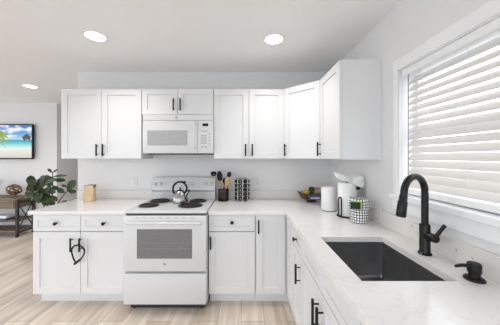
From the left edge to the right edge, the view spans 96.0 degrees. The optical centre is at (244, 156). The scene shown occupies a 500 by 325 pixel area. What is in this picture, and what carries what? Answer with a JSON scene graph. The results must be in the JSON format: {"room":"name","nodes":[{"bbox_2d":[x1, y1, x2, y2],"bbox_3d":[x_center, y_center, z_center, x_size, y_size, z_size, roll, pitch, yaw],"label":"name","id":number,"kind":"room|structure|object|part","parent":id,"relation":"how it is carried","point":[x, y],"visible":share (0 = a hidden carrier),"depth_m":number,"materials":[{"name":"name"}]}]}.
{"room":"kitchen","nodes":[
{"label":"kitchen","id":0,"kind":"room"},
{"bbox_2d":[0,103,61,224],"bbox_3d":[-5.325,0.195,4.435,3.350,2.490,0.120,0,0,0],"label":"wall","id":1,"kind":"structure","parent":0,"point":[45,117],"depth_m":4.37,"materials":[{"name":"paint"}]},
{"bbox_2d":[0,124,33,158],"bbox_3d":[-4.620,-0.295,4.335,1.140,0.670,0.078,0,0,0],"label":"television","id":2,"kind":"object","parent":1,"relation":"attached to","point":[16,140],"visible":1,"depth_m":4.30,"materials":[{"name":"black plastic"}]},
{"bbox_2d":[62,158,77,202],"bbox_3d":[-3.710,0.195,5.747,0.120,2.490,2.505,0,0,0],"label":"wall","id":3,"kind":"structure","parent":0,"point":[69,166],"depth_m":4.69,"materials":[{"name":"paint"}]},
{"bbox_2d":[0,231,295,324],"bbox_3d":[-2.825,1.490,2.800,8.350,0.100,8.800,0,0,0],"label":"floor","id":4,"kind":"structure","parent":0,"point":[19,305],"depth_m":2.12,"materials":[{"name":"brown wood"}]},
{"bbox_2d":[0,195,34,237],"bbox_3d":[-4.660,1.085,4.160,1.280,0.710,0.397,0,0,0],"label":"console table","id":5,"kind":"object","parent":4,"relation":"on","point":[15,202],"visible":0.71,"depth_m":4.07,"materials":[{"name":"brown wood"}]},
{"bbox_3d":[-4.372,0.843,3.992,0.555,0.130,0.010,0,0,0],"label":"drawer","id":6,"kind":"part","parent":5,"relation":"part of","materials":[{"name":"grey wood"}]},
{"bbox_2d":[6,184,21,194],"bbox_3d":[-4.269,0.604,4.170,0.243,0.211,0.195,0,0,0],"label":"decorative orb","id":7,"kind":"object","parent":5,"relation":"on","point":[13,186],"visible":1,"depth_m":4.13,"materials":[{"name":"brown wood"}]},
{"bbox_2d":[0,225,32,231],"bbox_3d":[-4.660,1.326,4.170,1.220,0.028,0.340,0,0,0],"label":"shelf","id":8,"kind":"object","parent":5,"relation":"attached to","point":[3,228],"depth_m":4.16,"materials":[{"name":"brown wood"}]},
{"bbox_2d":[0,216,32,221],"bbox_3d":[-4.660,1.146,4.170,1.220,0.028,0.340,0,0,0],"label":"shelf","id":9,"kind":"object","parent":5,"relation":"attached to","point":[21,218],"depth_m":4.09,"materials":[{"name":"brown wood"}]},
{"bbox_3d":[-4.055,1.065,4.015,0.040,0.600,0.040,0,0,0],"label":"leg","id":10,"kind":"part","parent":5,"relation":"part of","materials":[{"name":"black metal"}]},
{"bbox_3d":[-4.055,1.065,4.325,0.040,0.600,0.040,0,0,0],"label":"leg","id":11,"kind":"part","parent":5,"relation":"part of","materials":[{"name":"black metal"}]},
{"bbox_3d":[-4.410,1.115,4.110,0.240,0.032,0.160,0,0,0],"label":"book","id":12,"kind":"object","parent":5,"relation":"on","visible":0},
{"bbox_2d":[0,214,14,217],"bbox_3d":[-4.400,1.076,4.100,0.280,0.045,0.156,0,0,0],"label":"book","id":13,"kind":"object","parent":12,"relation":"on","point":[1,215],"visible":1,"depth_m":4.07,"materials":[{"name":"white paper"}]},
{"bbox_2d":[24,169,75,206],"bbox_3d":[-2.759,0.802,3.174,0.897,1.277,0.423,0,0,0],"label":"plant","id":14,"kind":"object","parent":4,"relation":"on","point":[35,191],"visible":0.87,"depth_m":3.09,"materials":[{"name":"green plant"}]},
{"bbox_3d":[-2.648,0.698,3.190,0.536,0.969,0.146,0,0,6],"label":"stem","id":15,"kind":"part","parent":14,"relation":"part of","materials":[{"name":"green plant"}]},
{"bbox_2d":[33,215,125,300],"bbox_3d":[-1.573,0.994,2.446,0.917,0.892,0.658,0,0,0],"label":"base cabinet","id":16,"kind":"object","parent":4,"relation":"on","point":[98,276],"visible":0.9,"depth_m":2.17,"materials":[{"name":"white paint"}]},
{"bbox_3d":[-1.803,0.633,2.168,0.454,0.157,0.021,0,0,0],"label":"drawer","id":17,"kind":"part","parent":16,"relation":"part of","materials":[{"name":"white paint"}]},
{"bbox_3d":[-1.803,1.018,2.168,0.454,0.595,0.021,0,0,0],"label":"door","id":18,"kind":"part","parent":16,"relation":"part of","materials":[{"name":"white paint"}]},
{"bbox_3d":[-1.645,0.832,2.138,0.016,0.127,0.042,0,0,0],"label":"handle","id":19,"kind":"part","parent":16,"relation":"part of","materials":[{"name":"black metal"}]},
{"bbox_2d":[71,244,84,264],"bbox_3d":[-1.561,0.917,2.112,0.134,0.193,0.023,0,0,0],"label":"lock","id":20,"kind":"object","parent":16,"relation":"attached to","point":[82,247],"visible":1,"depth_m":2.10,"materials":[{"name":"black plastic"}]},
{"bbox_2d":[28,199,149,214],"bbox_3d":[-1.585,0.531,2.455,0.942,0.032,0.650,0,0,0],"label":"countertop","id":21,"kind":"structure","parent":16,"relation":"on","point":[77,206],"depth_m":2.29,"materials":[{"name":"white stone"}]},
{"bbox_2d":[83,184,95,201],"bbox_3d":[-1.807,0.418,2.611,0.130,0.193,0.067,0,0,-8],"label":"wooden block","id":22,"kind":"object","parent":21,"relation":"on","point":[89,195],"visible":1,"depth_m":2.58,"materials":[{"name":"brown wood"}]},
{"bbox_3d":[-1.344,0.633,2.168,0.454,0.157,0.021,0,0,0],"label":"drawer","id":23,"kind":"part","parent":16,"relation":"part of","materials":[{"name":"white paint"}]},
{"bbox_3d":[-1.344,1.018,2.168,0.454,0.595,0.021,0,0,0],"label":"door","id":24,"kind":"part","parent":16,"relation":"part of","materials":[{"name":"white paint"}]},
{"bbox_2d":[123,176,215,307],"bbox_3d":[-0.730,0.838,2.382,0.760,1.204,0.765,0,0,0],"label":"electric range","id":25,"kind":"object","parent":4,"relation":"on","point":[166,243],"visible":0.98,"depth_m":2.06,"materials":[{"name":"white metal"}]},
{"bbox_3d":[-0.730,0.598,2.029,0.694,0.032,0.057,0,0,0],"label":"oven handle","id":26,"kind":"part","parent":25,"relation":"part of","materials":[{"name":"white metal"}]},
{"bbox_3d":[-0.730,1.209,2.079,0.756,0.282,0.048,0,0,0],"label":"storage drawer","id":27,"kind":"part","parent":25,"relation":"part of","materials":[{"name":"white metal"}]},
{"bbox_3d":[-0.730,0.793,2.078,0.756,0.507,0.050,0,0,0],"label":"oven door","id":28,"kind":"part","parent":25,"relation":"part of","materials":[{"name":"white metal"}]},
{"bbox_2d":[124,199,214,214],"bbox_3d":[-0.730,0.518,2.375,0.760,0.039,0.600,0,0,0],"label":"cooktop","id":29,"kind":"object","parent":25,"relation":"in","point":[152,206],"depth_m":2.20,"materials":[{"name":"white metal"}]},
{"bbox_2d":[172,181,189,203],"bbox_3d":[-0.704,0.380,2.466,0.175,0.236,0.172,0,0,-32],"label":"tea kettle","id":30,"kind":"object","parent":25,"relation":"on","point":[180,196],"visible":1,"depth_m":2.42,"materials":[{"name":"metal"}]},
{"bbox_2d":[209,215,254,300],"bbox_3d":[-0.121,0.994,2.446,0.446,0.892,0.658,0,0,0],"label":"base cabinet","id":31,"kind":"object","parent":4,"relation":"on","point":[231,237],"visible":0.97,"depth_m":2.17,"materials":[{"name":"white paint"}]},
{"bbox_3d":[-0.121,0.633,2.168,0.442,0.157,0.021,0,0,0],"label":"drawer","id":32,"kind":"part","parent":31,"relation":"part of","materials":[{"name":"white paint"}]},
{"bbox_2d":[255,215,292,308],"bbox_3d":[0.575,0.994,2.341,0.941,0.892,0.868,0,0,0],"label":"base cabinet","id":33,"kind":"object","parent":4,"relation":"on","point":[273,233],"visible":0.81,"depth_m":2.16,"materials":[{"name":"white paint"}]},
{"bbox_3d":[0.252,0.935,2.168,0.279,0.760,0.021,0,0,0],"label":"door","id":34,"kind":"part","parent":33,"relation":"part of","materials":[{"name":"white paint"}]},
{"bbox_3d":[0.415,0.935,2.024,0.021,0.760,0.222,0,0,0],"label":"door","id":35,"kind":"part","parent":33,"relation":"part of","materials":[{"name":"white paint"}]},
{"bbox_2d":[208,199,499,324],"bbox_3d":[0.352,0.531,1.255,1.396,0.032,3.050,0,0,0],"label":"countertop","id":36,"kind":"structure","parent":33,"relation":"on","point":[456,300],"depth_m":0.93,"materials":[{"name":"white stone"}]},
{"bbox_2d":[218,188,228,201],"bbox_3d":[-0.248,0.443,2.645,0.127,0.142,0.127,0,0,0],"label":"utensil crock","id":37,"kind":"object","parent":36,"relation":"on","point":[221,192],"visible":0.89,"depth_m":2.59,"materials":[{"name":"black metal"}]},
{"bbox_2d":[210,171,220,188],"bbox_3d":[-0.308,0.337,2.622,0.175,0.335,0.066,0,0,0],"label":"ladle","id":38,"kind":"object","parent":37,"relation":"in","point":[213,173],"visible":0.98,"depth_m":2.62,"materials":[{"name":"black plastic"}]},
{"bbox_2d":[217,171,222,187],"bbox_3d":[-0.293,0.333,2.653,0.066,0.339,0.023,0,0,-13],"label":"serving spoon","id":39,"kind":"object","parent":37,"relation":"in","point":[219,174],"visible":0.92,"depth_m":2.65,"materials":[{"name":"black plastic"}]},
{"bbox_2d":[225,177,229,194],"bbox_3d":[-0.206,0.366,2.619,0.075,0.275,0.022,0,0,-14],"label":"wooden spoon","id":40,"kind":"object","parent":37,"relation":"in","point":[227,180],"visible":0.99,"depth_m":2.61,"materials":[{"name":"brown wood"}]},
{"bbox_2d":[236,177,247,201],"bbox_3d":[-0.030,0.380,2.655,0.144,0.268,0.144,0,0,-9],"label":"spice rack","id":41,"kind":"object","parent":36,"relation":"on","point":[237,178],"visible":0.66,"depth_m":2.60,"materials":[{"name":"metal"}]},
{"bbox_2d":[297,191,320,201],"bbox_3d":[0.775,0.454,2.600,0.330,0.120,0.150,0,0,0],"label":"fruit bowl","id":42,"kind":"object","parent":36,"relation":"on","point":[303,195],"visible":0.57,"depth_m":2.56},
{"bbox_2d":[309,195,319,199],"bbox_3d":[0.785,0.452,2.514,0.124,0.055,0.026,0,0,0],"label":"snack packet","id":43,"kind":"object","parent":42,"relation":"on","point":[311,197],"visible":1,"depth_m":2.51,"materials":[{"name":"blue plastic"}]},
{"bbox_2d":[313,187,320,193],"bbox_3d":[0.851,0.396,2.605,0.095,0.088,0.096,0,0,-23],"label":"potato","id":44,"kind":"object","parent":42,"relation":"in","point":[317,190],"visible":0.6,"depth_m":2.58,"materials":[{"name":"beige food"}]},
{"bbox_2d":[321,186,335,211],"bbox_3d":[0.812,0.401,2.170,0.139,0.226,0.139,0,0,0],"label":"canister","id":45,"kind":"object","parent":36,"relation":"on","point":[328,193],"visible":1,"depth_m":2.11,"materials":[{"name":"white ceramic"}]},
{"bbox_2d":[337,182,349,218],"bbox_3d":[0.887,0.347,1.955,0.170,0.334,0.166,0,0,0],"label":"paper towel holder","id":46,"kind":"object","parent":36,"relation":"on","point":[338,215],"visible":0.38,"depth_m":1.91,"materials":[{"name":"black metal"}]},
{"bbox_3d":[0.814,0.422,1.917,0.011,0.171,0.039,0,0,-27],"label":"tension arm","id":47,"kind":"part","parent":46,"relation":"part of","materials":[{"name":"black metal"}]},
{"bbox_2d":[333,172,363,216],"bbox_3d":[0.895,0.316,1.952,0.265,0.372,0.150,0,0,0],"label":"paper towel roll","id":48,"kind":"object","parent":46,"relation":"on","point":[345,190],"visible":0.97,"depth_m":1.90,"materials":[{"name":"white paper"}]},
{"bbox_2d":[348,196,369,223],"bbox_3d":[0.906,0.418,1.782,0.155,0.192,0.153,0,0,0],"label":"bin","id":49,"kind":"object","parent":36,"relation":"on","point":[359,216],"visible":0.83,"depth_m":1.73,"materials":[{"name":"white fabric"}]},
{"bbox_2d":[350,201,361,208],"bbox_3d":[0.843,0.364,1.701,0.078,0.061,0.022,0,0,24],"label":"sponge","id":50,"kind":"object","parent":49,"relation":"in","point":[353,204],"visible":1,"depth_m":1.69,"materials":[{"name":"green"}]},
{"bbox_2d":[325,242,444,280],"bbox_3d":[0.688,0.662,1.192,0.449,0.228,0.563,0,0,0],"label":"sink","id":51,"kind":"object","parent":36,"relation":"in","point":[370,261],"visible":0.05,"depth_m":1.45,"materials":[{"name":"black metal"}]},
{"bbox_2d":[396,173,446,255],"bbox_3d":[0.879,0.299,1.164,0.241,0.430,0.125,0,0,0],"label":"kitchen faucet","id":52,"kind":"object","parent":36,"relation":"on","point":[426,237],"visible":1,"depth_m":1.17,"materials":[{"name":"black metal"}]},
{"bbox_3d":[0.878,0.221,1.163,0.205,0.273,0.033,0,0,-22],"label":"spout","id":53,"kind":"part","parent":52,"relation":"part of","materials":[{"name":"black metal"}]},
{"bbox_3d":[0.977,0.373,1.126,0.054,0.081,0.019,0,0,38],"label":"lever","id":54,"kind":"part","parent":52,"relation":"part of","materials":[{"name":"black metal"}]},
{"bbox_2d":[454,261,486,283],"bbox_3d":[0.942,0.479,0.945,0.119,0.070,0.072,0,0,0],"label":"soap dispenser","id":55,"kind":"object","parent":36,"relation":"on","point":[474,269],"visible":1,"depth_m":0.93,"materials":[{"name":"black metal"}]},
{"bbox_2d":[292,225,301,324],"bbox_3d":[0.693,0.994,1.752,0.658,0.892,0.303,0,0,0],"label":"base cabinet","id":56,"kind":"object","parent":4,"relation":"on","point":[296,238],"visible":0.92,"depth_m":1.75,"materials":[{"name":"white paint"}]},
{"bbox_3d":[0.415,0.633,1.752,0.021,0.157,0.299,0,0,0],"label":"drawer","id":57,"kind":"part","parent":56,"relation":"part of","materials":[{"name":"white paint"}]},
{"bbox_3d":[0.385,0.850,1.635,0.042,0.140,0.016,0,0,0],"label":"handle","id":58,"kind":"part","parent":56,"relation":"part of","materials":[{"name":"black metal"}]},
{"bbox_2d":[302,239,360,324],"bbox_3d":[0.693,0.994,1.192,0.658,0.892,0.810,0,0,0],"label":"base cabinet","id":59,"kind":"object","parent":4,"relation":"on","point":[323,303],"visible":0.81,"depth_m":1.20,"materials":[{"name":"white paint"}]},
{"bbox_3d":[0.415,0.633,1.395,0.021,0.157,0.401,0,0,0],"label":"false drawer","id":60,"kind":"part","parent":59,"relation":"part of","materials":[{"name":"white paint"}]},
{"bbox_3d":[0.415,1.018,1.395,0.021,0.595,0.401,0,0,0],"label":"door","id":61,"kind":"part","parent":59,"relation":"part of","materials":[{"name":"white paint"}]},
{"bbox_3d":[0.385,0.858,1.227,0.042,0.165,0.016,0,0,0],"label":"handle","id":62,"kind":"part","parent":59,"relation":"part of","materials":[{"name":"black metal"}]},
{"bbox_3d":[0.385,0.858,1.157,0.042,0.165,0.016,0,0,0],"label":"handle","id":63,"kind":"part","parent":59,"relation":"part of","materials":[{"name":"black metal"}]},
{"bbox_3d":[0.415,1.018,0.990,0.021,0.595,0.401,0,0,0],"label":"door","id":64,"kind":"part","parent":59,"relation":"part of","materials":[{"name":"white paint"}]},
{"bbox_3d":[0.415,0.633,0.990,0.021,0.157,0.401,0,0,0],"label":"false drawer","id":65,"kind":"part","parent":59,"relation":"part of","materials":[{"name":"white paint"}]},
{"bbox_2d":[0,0,400,103],"bbox_3d":[-2.825,-1.100,2.800,8.350,0.100,8.800,0,0,0],"label":"ceiling","id":66,"kind":"structure","parent":0,"point":[43,44],"depth_m":1.96,"materials":[{"name":"paint"}]},
{"bbox_2d":[22,84,38,87],"bbox_3d":[-3.170,-1.046,3.330,0.182,0.006,0.182,0,0,0],"label":"recessed light","id":67,"kind":"object","parent":66,"relation":"in","point":[24,85],"visible":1,"depth_m":3.33,"materials":[{"name":"white paint"}]},
{"bbox_2d":[83,30,107,41],"bbox_3d":[-1.290,-1.046,1.950,0.182,0.006,0.182,0,0,0],"label":"recessed light","id":68,"kind":"object","parent":66,"relation":"in","point":[93,35],"visible":1,"depth_m":1.94,"materials":[{"name":"white paint"}]},
{"bbox_2d":[85,32,105,40],"bbox_3d":[-1.290,-1.047,1.950,0.155,0.004,0.155,0,0,0],"label":"diffuser","id":69,"kind":"object","parent":68,"relation":"attached to","point":[96,36],"depth_m":1.95,"materials":[{"name":"white plastic"}]},
{"bbox_2d":[264,33,283,44],"bbox_3d":[0.262,-1.046,2.000,0.182,0.006,0.182,0,0,0],"label":"recessed light","id":70,"kind":"object","parent":66,"relation":"in","point":[275,38],"visible":1,"depth_m":1.98,"materials":[{"name":"white paint"}]},
{"bbox_2d":[265,35,282,43],"bbox_3d":[0.262,-1.047,2.000,0.155,0.004,0.155,0,0,0],"label":"diffuser","id":71,"kind":"object","parent":70,"relation":"attached to","point":[269,39],"depth_m":2.00,"materials":[{"name":"white plastic"}]},
{"bbox_2d":[78,72,328,190],"bbox_3d":[-0.505,0.195,2.840,3.110,2.490,0.120,0,0,0],"label":"wall","id":72,"kind":"structure","parent":0,"point":[107,174],"depth_m":2.78,"materials":[{"name":"paint"}]},
{"bbox_2d":[61,89,152,158],"bbox_3d":[-1.563,-0.362,2.596,0.879,0.765,0.365,0,0,0],"label":"upper cabinet","id":73,"kind":"object","parent":72,"relation":"attached to","point":[95,123],"visible":0.99,"depth_m":2.47,"materials":[{"name":"white paint"}]},
{"bbox_3d":[-1.783,-0.362,2.465,0.436,0.757,0.020,0,0,0],"label":"door","id":74,"kind":"part","parent":73,"relation":"part of","materials":[{"name":"white paint"}]},
{"bbox_3d":[-1.344,-0.362,2.465,0.436,0.757,0.020,0,0,0],"label":"door","id":75,"kind":"part","parent":73,"relation":"part of","materials":[{"name":"white paint"}]},
{"bbox_2d":[77,190,150,198],"bbox_3d":[-1.585,0.463,2.770,0.942,0.102,0.019,0,0,0],"label":"backsplash","id":76,"kind":"structure","parent":72,"relation":"attached to","point":[100,194],"depth_m":2.76,"materials":[{"name":"stone"}]},
{"bbox_2d":[131,177,136,185],"bbox_3d":[-1.359,0.305,2.775,0.072,0.116,0.008,0,0,0],"label":"wall outlet","id":77,"kind":"object","parent":72,"relation":"attached to","point":[133,179],"visible":1,"depth_m":2.77,"materials":[{"name":"white plastic"}]},
{"bbox_2d":[142,89,213,114],"bbox_3d":[-0.730,-0.602,2.596,0.783,0.287,0.365,0,0,0],"label":"upper cabinet","id":78,"kind":"object","parent":72,"relation":"attached to","point":[154,101],"visible":0.91,"depth_m":2.46,"materials":[{"name":"white paint"}]},
{"bbox_3d":[-0.925,-0.602,2.465,0.388,0.279,0.020,0,0,0],"label":"door","id":79,"kind":"part","parent":78,"relation":"part of","materials":[{"name":"white paint"}]},
{"bbox_2d":[143,115,213,154],"bbox_3d":[-0.713,-0.240,2.573,0.756,0.425,0.413,0,0,0],"label":"microwave","id":80,"kind":"object","parent":78,"relation":"attached to","point":[162,134],"visible":1,"depth_m":2.41,"materials":[{"name":"white plastic"}]},
{"bbox_3d":[-0.798,-0.216,2.423,0.586,0.352,0.028,0,0,0],"label":"door","id":81,"kind":"part","parent":80,"relation":"part of","materials":[{"name":"white plastic"}]},
{"bbox_3d":[-0.531,-0.230,2.391,0.016,0.291,0.050,0,0,0],"label":"handle","id":82,"kind":"part","parent":80,"relation":"part of","materials":[{"name":"white plastic"}]},
{"bbox_3d":[-0.419,-0.216,2.423,0.168,0.352,0.028,0,0,0],"label":"control panel","id":83,"kind":"part","parent":80,"relation":"part of","materials":[{"name":"white plastic"}]},
{"bbox_3d":[-0.534,-0.602,2.465,0.388,0.279,0.020,0,0,0],"label":"door","id":84,"kind":"part","parent":78,"relation":"part of","materials":[{"name":"white paint"}]},
{"bbox_2d":[214,89,283,158],"bbox_3d":[0.049,-0.362,2.596,0.767,0.765,0.365,0,0,0],"label":"upper cabinet","id":85,"kind":"object","parent":72,"relation":"attached to","point":[248,123],"visible":1,"depth_m":2.47,"materials":[{"name":"white paint"}]},
{"bbox_3d":[-0.143,-0.362,2.465,0.379,0.757,0.020,0,0,0],"label":"door","id":86,"kind":"part","parent":85,"relation":"part of","materials":[{"name":"white paint"}]},
{"bbox_3d":[0.240,-0.362,2.465,0.380,0.757,0.020,0,0,0],"label":"door","id":87,"kind":"part","parent":85,"relation":"part of","materials":[{"name":"white paint"}]},
{"bbox_2d":[255,177,260,185],"bbox_3d":[0.164,0.299,2.775,0.072,0.116,0.008,0,0,0],"label":"wall outlet","id":88,"kind":"object","parent":72,"relation":"attached to","point":[257,179],"visible":1,"depth_m":2.77,"materials":[{"name":"white plastic"}]},
{"bbox_2d":[216,190,312,198],"bbox_3d":[0.342,0.463,2.770,1.375,0.102,0.019,0,0,0],"label":"backsplash","id":89,"kind":"structure","parent":72,"relation":"attached to","point":[254,194],"depth_m":2.76,"materials":[{"name":"stone"}]},
{"bbox_2d":[284,80,319,158],"bbox_3d":[0.735,-0.362,2.470,0.629,0.765,0.619,0,0,0],"label":"upper cabinet","id":90,"kind":"object","parent":72,"relation":"attached to","point":[301,102],"visible":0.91,"depth_m":2.30,"materials":[{"name":"white paint"}]},
{"bbox_2d":[329,0,499,254],"bbox_3d":[1.130,0.195,0.650,0.160,2.490,4.500,0,0,0],"label":"wall","id":91,"kind":"structure","parent":0,"point":[410,23],"depth_m":1.61,"materials":[{"name":"paint"}]},
{"bbox_2d":[317,59,381,159],"bbox_3d":[0.866,-0.362,1.940,0.365,0.765,0.444,0,0,0],"label":"upper cabinet","id":92,"kind":"object","parent":91,"relation":"attached to","point":[351,90],"visible":1,"depth_m":1.72,"materials":[{"name":"white paint"}]},
{"bbox_3d":[0.735,-0.362,1.940,0.020,0.757,0.440,0,0,0],"label":"door","id":93,"kind":"part","parent":92,"relation":"part of","materials":[{"name":"white paint"}]},
{"bbox_2d":[357,185,365,197],"bbox_3d":[1.045,0.305,2.010,0.008,0.116,0.150,0,0,0],"label":"wall outlet","id":94,"kind":"object","parent":91,"relation":"attached to","point":[361,193],"visible":0.85,"depth_m":1.99,"materials":[{"name":"white plastic"}]},
{"bbox_2d":[336,192,499,283],"bbox_3d":[1.040,0.459,1.255,0.019,0.112,3.049,0,0,0],"label":"backsplash","id":95,"kind":"structure","parent":91,"relation":"attached to","point":[458,251],"depth_m":1.14,"materials":[{"name":"stone"}]},
{"bbox_2d":[389,0,499,245],"bbox_3d":[1.109,-0.152,0.968,0.182,1.025,1.245,0,0,0],"label":"window","id":96,"kind":"structure","parent":91,"relation":"in","point":[484,225],"depth_m":1.24,"materials":[{"name":"white paint"}]},
{"bbox_3d":[1.109,0.268,0.968,0.182,0.034,1.245,0,0,0],"label":"sill","id":97,"kind":"part","parent":96,"relation":"part of","materials":[{"name":"white paint"}]},
{"bbox_2d":[402,17,499,213],"bbox_3d":[1.098,-0.169,0.963,0.084,0.828,1.101,0,0,0],"label":"window blind","id":98,"kind":"object","parent":96,"relation":"attached to","point":[458,182],"visible":0.87,"depth_m":1.16,"materials":[{"name":"white paint"}]},
{"bbox_3d":[1.090,-0.163,1.386,0.003,0.755,0.002,0,0,0],"label":"ladder cord","id":99,"kind":"part","parent":98,"relation":"part of","materials":[{"name":"white fabric"}]},
{"bbox_3d":[1.098,-0.560,0.963,0.084,0.045,1.101,0,0,0],"label":"head rail","id":100,"kind":"part","parent":98,"relation":"part of","materials":[{"name":"white paint"}]},
{"bbox_3d":[1.112,0.227,0.963,0.050,0.036,1.101,0,0,0],"label":"rail","id":101,"kind":"part","parent":98,"relation":"part of","materials":[{"name":"white paint"}]},
{"bbox_3d":[1.090,-0.163,1.100,0.003,0.755,0.002,0,0,0],"label":"ladder cord","id":102,"kind":"part","parent":98,"relation":"part of","materials":[{"name":"white fabric"}]},
{"bbox_3d":[1.183,-0.165,0.968,0.035,0.839,1.123,0,0,0],"label":"sash","id":103,"kind":"part","parent":96,"relation":"part of","materials":[{"name":"white paint"}]}
]}

